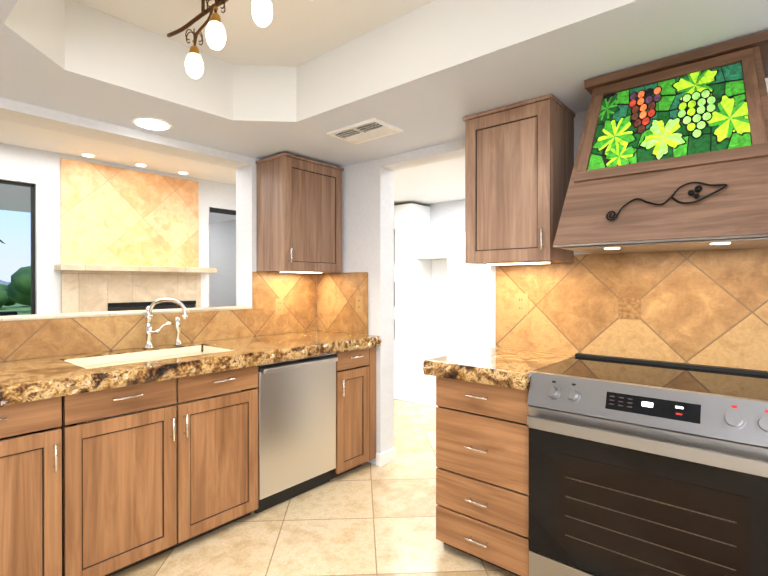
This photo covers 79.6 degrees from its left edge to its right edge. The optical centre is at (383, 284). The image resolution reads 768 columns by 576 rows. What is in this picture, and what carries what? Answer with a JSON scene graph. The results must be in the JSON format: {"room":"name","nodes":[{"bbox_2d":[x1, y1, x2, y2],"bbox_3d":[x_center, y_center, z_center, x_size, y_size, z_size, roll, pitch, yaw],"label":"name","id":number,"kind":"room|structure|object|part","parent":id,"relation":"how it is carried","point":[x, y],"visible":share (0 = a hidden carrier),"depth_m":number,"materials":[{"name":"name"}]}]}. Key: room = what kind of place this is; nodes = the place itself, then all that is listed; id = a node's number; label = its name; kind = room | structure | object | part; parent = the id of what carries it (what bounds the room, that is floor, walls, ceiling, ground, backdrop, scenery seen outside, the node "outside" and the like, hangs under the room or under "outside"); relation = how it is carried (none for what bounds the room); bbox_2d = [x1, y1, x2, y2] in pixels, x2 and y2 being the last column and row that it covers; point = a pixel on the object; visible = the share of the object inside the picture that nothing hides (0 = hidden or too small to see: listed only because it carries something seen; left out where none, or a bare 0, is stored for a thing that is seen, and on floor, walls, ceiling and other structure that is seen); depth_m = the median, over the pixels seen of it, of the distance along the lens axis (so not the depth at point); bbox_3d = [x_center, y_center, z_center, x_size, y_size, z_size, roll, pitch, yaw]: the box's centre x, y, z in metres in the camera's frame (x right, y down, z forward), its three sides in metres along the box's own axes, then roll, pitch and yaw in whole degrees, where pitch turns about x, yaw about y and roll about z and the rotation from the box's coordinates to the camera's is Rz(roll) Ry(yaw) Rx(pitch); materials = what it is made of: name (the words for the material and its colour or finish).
{"room":"kitchen","nodes":[
{"label":"kitchen","id":0,"kind":"room"},
{"bbox_2d":[0,143,235,313],"bbox_3d":[-3.003,0.046,4.170,0.150,2.460,8.800,0,0,40],"label":"wall","id":1,"kind":"structure","parent":0,"point":[40,169],"depth_m":4.10,"materials":[{"name":"paint"}]},
{"bbox_2d":[0,180,34,314],"bbox_3d":[-3.661,0.073,3.398,0.050,1.910,1.770,0,0,40],"label":"window","id":2,"kind":"structure","parent":1,"relation":"in","point":[32,187],"depth_m":4.04,"materials":[{"name":"black metal"}]},
{"bbox_2d":[0,183,235,223],"bbox_3d":[-5.003,-1.100,4.295,3.040,0.150,8.000,0,0,40],"label":"roof","id":3,"kind":"structure","parent":1,"relation":"attached to","point":[15,198],"depth_m":5.68,"materials":[{"name":"grey paint"}]},
{"bbox_2d":[54,158,216,312],"bbox_3d":[-2.397,0.064,4.609,0.199,2.420,1.465,0,0,40],"label":"fireplace surround","id":4,"kind":"object","parent":1,"relation":"attached to","point":[129,239],"visible":0.46,"depth_m":4.54,"materials":[{"name":"tile"}]},
{"bbox_2d":[0,97,259,321],"bbox_3d":[-2.064,0.053,2.042,0.200,2.460,4.780,0,0,40],"label":"wall","id":5,"kind":"structure","parent":0,"point":[242,165],"depth_m":2.94,"materials":[{"name":"paint"}]},
{"bbox_2d":[0,306,252,321],"bbox_3d":[-2.015,0.165,2.099,0.222,0.015,3.130,0,0,40],"label":"sill","id":6,"kind":"structure","parent":5,"relation":"on","point":[75,315],"depth_m":2.56,"materials":[{"name":"tile"}]},
{"bbox_2d":[0,272,316,361],"bbox_3d":[-1.458,0.135,2.587,0.010,0.450,2.836,0,0,40],"label":"backsplash","id":7,"kind":"structure","parent":5,"relation":"attached to","point":[31,339],"depth_m":2.80,"materials":[{"name":"tile"}]},
{"bbox_2d":[275,299,282,314],"bbox_3d":[-0.769,0.159,3.382,0.007,0.115,0.072,0,0,40],"label":"outlet","id":8,"kind":"object","parent":7,"relation":"attached to","point":[278,306],"visible":1,"depth_m":3.38,"materials":[{"name":"brown plastic"}]},
{"bbox_2d":[256,152,343,272],"bbox_3d":[-0.591,-0.483,3.333,0.358,0.777,0.546,0,0,40],"label":"upper cabinet","id":9,"kind":"object","parent":5,"relation":"attached to","point":[299,213],"visible":1,"depth_m":3.19,"materials":[{"name":"brown wood"}]},
{"bbox_2d":[282,272,321,272],"bbox_3d":[-0.595,-0.090,3.332,0.040,0.006,0.350,0,0,40],"label":"light","id":10,"kind":"object","parent":9,"relation":"attached to","point":[301,272],"visible":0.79,"depth_m":3.31,"materials":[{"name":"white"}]},
{"bbox_2d":[209,220,235,306],"bbox_3d":[-3.052,0.033,7.964,0.150,2.460,3.070,0,0,40],"label":"wall","id":11,"kind":"structure","parent":0,"point":[222,235],"depth_m":8.10,"materials":[{"name":"paint"}]},
{"bbox_2d":[0,120,464,204],"bbox_3d":[-1.044,-1.228,2.494,10.000,0.100,8.800,0,0,40],"label":"ceiling","id":12,"kind":"structure","parent":0,"point":[436,182],"depth_m":4.57,"materials":[{"name":"white paint"}]},
{"bbox_2d":[81,153,94,156],"bbox_3d":[-2.689,-1.178,4.187,0.108,0.011,0.108,0,0,28],"label":"recessed light","id":13,"kind":"object","parent":12,"relation":"in","point":[84,154],"depth_m":4.17,"materials":[{"name":"white"}]},
{"bbox_2d":[135,163,147,166],"bbox_3d":[-2.390,-1.179,4.537,0.108,0.011,0.108,0,0,28],"label":"recessed light","id":14,"kind":"object","parent":12,"relation":"in","point":[137,164],"depth_m":4.52,"materials":[{"name":"white"}]},
{"bbox_2d":[112,399,516,575],"bbox_3d":[-0.979,1.331,2.579,10.400,0.100,9.000,0,0,40],"label":"floor","id":15,"kind":"structure","parent":0,"point":[367,519],"depth_m":2.37,"materials":[{"name":"tile"}]},
{"bbox_2d":[0,396,61,575],"bbox_3d":[-1.660,0.848,1.845,0.668,0.872,0.478,0,0,40],"label":"base cabinet","id":16,"kind":"object","parent":15,"relation":"on","point":[30,488],"visible":0.96,"depth_m":1.76,"materials":[{"name":"brown wood"}]},
{"bbox_2d":[61,365,257,575],"bbox_3d":[-1.207,0.846,2.376,0.668,0.872,0.907,0,0,40],"label":"base cabinet","id":17,"kind":"object","parent":15,"relation":"on","point":[139,487],"visible":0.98,"depth_m":2.11,"materials":[{"name":"brown wood"}]},
{"bbox_2d":[0,298,381,423],"bbox_3d":[-1.197,0.349,2.372,0.686,0.550,2.847,0,0,40],"label":"countertop","id":18,"kind":"structure","parent":17,"relation":"on","point":[27,380],"depth_m":2.33,"materials":[{"name":"stone"}]},
{"bbox_2d":[210,207,235,214],"bbox_3d":[-1.639,-0.858,5.646,0.003,0.058,1.060,0,0,40],"label":"stair railing","id":19,"kind":"object","parent":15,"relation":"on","point":[222,211],"depth_m":5.35,"materials":[{"name":"black metal"}]},
{"bbox_2d":[254,353,337,513],"bbox_3d":[-0.725,0.846,2.950,0.656,0.868,0.583,0,0,40],"label":"dishwasher","id":20,"kind":"object","parent":15,"relation":"on","point":[296,427],"visible":0.67,"depth_m":2.73,"materials":[{"name":"silver metal"}]},
{"bbox_2d":[330,347,375,478],"bbox_3d":[-0.404,0.843,3.318,0.668,0.872,0.382,0,0,40],"label":"base cabinet","id":21,"kind":"object","parent":15,"relation":"on","point":[352,410],"depth_m":3.11,"materials":[{"name":"brown wood"}]},
{"bbox_3d":[-0.317,0.817,3.449,0.630,0.822,0.069,0,0,40],"label":"base cabinet filler","id":22,"kind":"part","parent":21,"relation":"part of","materials":[{"name":"brown wood"}]},
{"bbox_2d":[394,372,437,407],"bbox_3d":[-0.321,1.262,6.585,4.000,0.012,1.649,0,0,40],"label":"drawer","id":23,"kind":"object","parent":15,"relation":"on","point":[416,389],"depth_m":5.55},
{"bbox_2d":[394,203,489,377],"bbox_3d":[1.057,0.059,6.194,3.399,2.420,0.449,0,0,40],"label":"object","id":24,"kind":"object","parent":15,"relation":"on","point":[441,297],"visible":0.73,"depth_m":6.45,"materials":[{"name":"white paint"}]},
{"bbox_2d":[436,376,529,575],"bbox_3d":[0.610,0.846,2.288,0.474,0.872,0.632,0,0,40],"label":"base cabinet","id":25,"kind":"object","parent":15,"relation":"on","point":[482,471],"visible":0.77,"depth_m":2.06,"materials":[{"name":"brown wood"}]},
{"bbox_2d":[423,347,574,390],"bbox_3d":[0.585,0.397,2.299,0.534,0.070,0.646,0,0,40],"label":"countertop","id":26,"kind":"structure","parent":25,"relation":"on","point":[507,368],"depth_m":2.14,"materials":[{"name":"stone"}]},
{"bbox_2d":[527,353,767,575],"bbox_3d":[1.087,0.807,1.832,0.830,0.914,0.672,0,0,40],"label":"range","id":27,"kind":"object","parent":15,"relation":"on","point":[641,467],"visible":1,"depth_m":1.64,"materials":[{"name":"silver metal"}]},
{"bbox_2d":[0,0,767,166],"bbox_3d":[0.010,-1.081,0.170,5.380,0.400,4.630,0,0,40],"label":"ceiling","id":28,"kind":"structure","parent":0,"point":[300,78],"depth_m":2.07,"materials":[{"name":"white paint"}]},
{"bbox_2d":[132,117,171,129],"bbox_3d":[-1.274,-0.884,2.534,0.200,0.008,0.200,0,0,40],"label":"recessed light","id":29,"kind":"object","parent":28,"relation":"in","point":[150,123],"visible":0.96,"depth_m":2.51,"materials":[{"name":"white"}]},
{"bbox_2d":[167,0,272,78],"bbox_3d":[-0.498,-1.023,1.643,1.137,0.324,0.128,0,0,40],"label":"chandelier","id":30,"kind":"object","parent":28,"relation":"hanging from","point":[262,12],"visible":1,"depth_m":1.72,"materials":[{"name":"white glass"}]},
{"bbox_2d":[326,118,402,143],"bbox_3d":[-0.113,-0.881,2.662,0.370,0.015,0.250,0,0,40],"label":"ceiling vent","id":31,"kind":"object","parent":28,"relation":"in","point":[366,130],"visible":1,"depth_m":2.64,"materials":[{"name":"white metal"}]},
{"bbox_2d":[424,200,464,233],"bbox_3d":[1.861,0.040,5.903,10.300,2.460,0.150,0,0,40],"label":"wall","id":32,"kind":"structure","parent":0,"point":[447,217],"depth_m":6.61,"materials":[{"name":"paint"}]},
{"bbox_2d":[323,78,767,464],"bbox_3d":[1.561,0.053,1.992,5.380,2.460,0.150,0,0,40],"label":"wall","id":33,"kind":"structure","parent":0,"point":[368,216],"depth_m":3.29,"materials":[{"name":"paint"}]},
{"bbox_2d":[317,272,367,334],"bbox_3d":[-0.323,0.132,3.491,0.541,0.450,0.010,0,0,40],"label":"backsplash","id":34,"kind":"structure","parent":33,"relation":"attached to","point":[342,291],"depth_m":3.47,"materials":[{"name":"tile"}]},
{"bbox_2d":[322,295,362,311],"bbox_3d":[-0.321,0.138,3.478,0.442,0.115,0.007,0,0,40],"label":"electrical outlets","id":35,"kind":"object","parent":34,"relation":"attached to","point":[359,303],"visible":1,"depth_m":3.37,"materials":[{"name":"brown plastic"}]},
{"bbox_2d":[376,447,395,466],"bbox_3d":[-0.226,1.233,3.521,0.682,0.090,0.174,0,0,40],"label":"baseboard","id":36,"kind":"structure","parent":33,"relation":"attached to","point":[385,457],"depth_m":3.27,"materials":[{"name":"white"}]},
{"bbox_2d":[463,94,574,264],"bbox_3d":[0.692,-0.499,2.394,0.471,0.771,0.358,0,0,40],"label":"upper cabinet","id":37,"kind":"object","parent":33,"relation":"attached to","point":[519,160],"visible":1,"depth_m":2.27,"materials":[{"name":"brown wood"}]},
{"bbox_2d":[486,262,549,264],"bbox_3d":[0.692,-0.109,2.398,0.330,0.006,0.040,0,0,40],"label":"light","id":38,"kind":"object","parent":37,"relation":"attached to","point":[520,263],"visible":1,"depth_m":2.39,"materials":[{"name":"white plastic"}]},
{"bbox_2d":[618,298,640,318],"bbox_3d":[1.174,0.113,2.205,0.100,0.100,0.004,0,0,40],"label":"accent tile","id":39,"kind":"object","parent":33,"relation":"attached to","point":[629,308],"depth_m":2.20,"materials":[{"name":"tile"}]},
{"bbox_2d":[496,248,767,370],"bbox_3d":[1.169,0.103,2.219,1.370,0.517,0.010,0,0,40],"label":"backsplash","id":40,"kind":"structure","parent":33,"relation":"attached to","point":[705,307],"depth_m":2.15,"materials":[{"name":"tile"}]},
{"bbox_2d":[515,294,527,314],"bbox_3d":[0.760,0.106,2.556,0.072,0.115,0.007,0,0,40],"label":"electrical outlet","id":41,"kind":"object","parent":40,"relation":"attached to","point":[521,303],"visible":1,"depth_m":2.55,"materials":[{"name":"brown plastic"}]},
{"bbox_2d":[553,30,767,253],"bbox_3d":[1.162,-0.514,1.881,0.755,0.733,0.530,0,0,40],"label":"range hood","id":42,"kind":"object","parent":33,"relation":"attached to","point":[672,154],"visible":1,"depth_m":1.72,"materials":[{"name":"brown wood"}]},
{"bbox_3d":[1.080,-0.648,1.770,0.548,0.407,0.106,0,0,40],"label":"stained glass","id":43,"kind":"part","parent":42,"relation":"part of","materials":[{"name":"green glass"}]},
{"label":"outside","id":44,"kind":"structure","parent":0,"visible":0},
{"bbox_2d":[0,280,10,284],"bbox_3d":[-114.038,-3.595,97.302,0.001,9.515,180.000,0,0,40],"label":"mountains","id":45,"kind":"structure","parent":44,"point":[4,282],"depth_m":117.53,"materials":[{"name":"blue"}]},
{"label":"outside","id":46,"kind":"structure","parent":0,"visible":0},
{"bbox_2d":[0,303,30,314],"bbox_3d":[-62.746,1.294,53.562,154.840,0.130,120.000,0,0,40],"label":"lawn","id":47,"kind":"structure","parent":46,"point":[19,309],"depth_m":24.87,"materials":[{"name":"green plant"}]},
{"bbox_2d":[0,311,17,315],"bbox_3d":[-5.489,0.849,4.717,1.440,1.050,8.000,0,0,40],"label":"patio chairs","id":48,"kind":"object","parent":47,"relation":"on","point":[6,313],"visible":0.04,"depth_m":5.54,"materials":[{"name":"black"}]},
{"bbox_2d":[0,266,30,307],"bbox_3d":[-20.427,0.285,22.219,13.397,2.536,37.962,0,0,40],"label":"bushes","id":49,"kind":"object","parent":47,"relation":"on","point":[17,289],"visible":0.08,"depth_m":21.76,"materials":[{"name":"green plant"}]}
]}

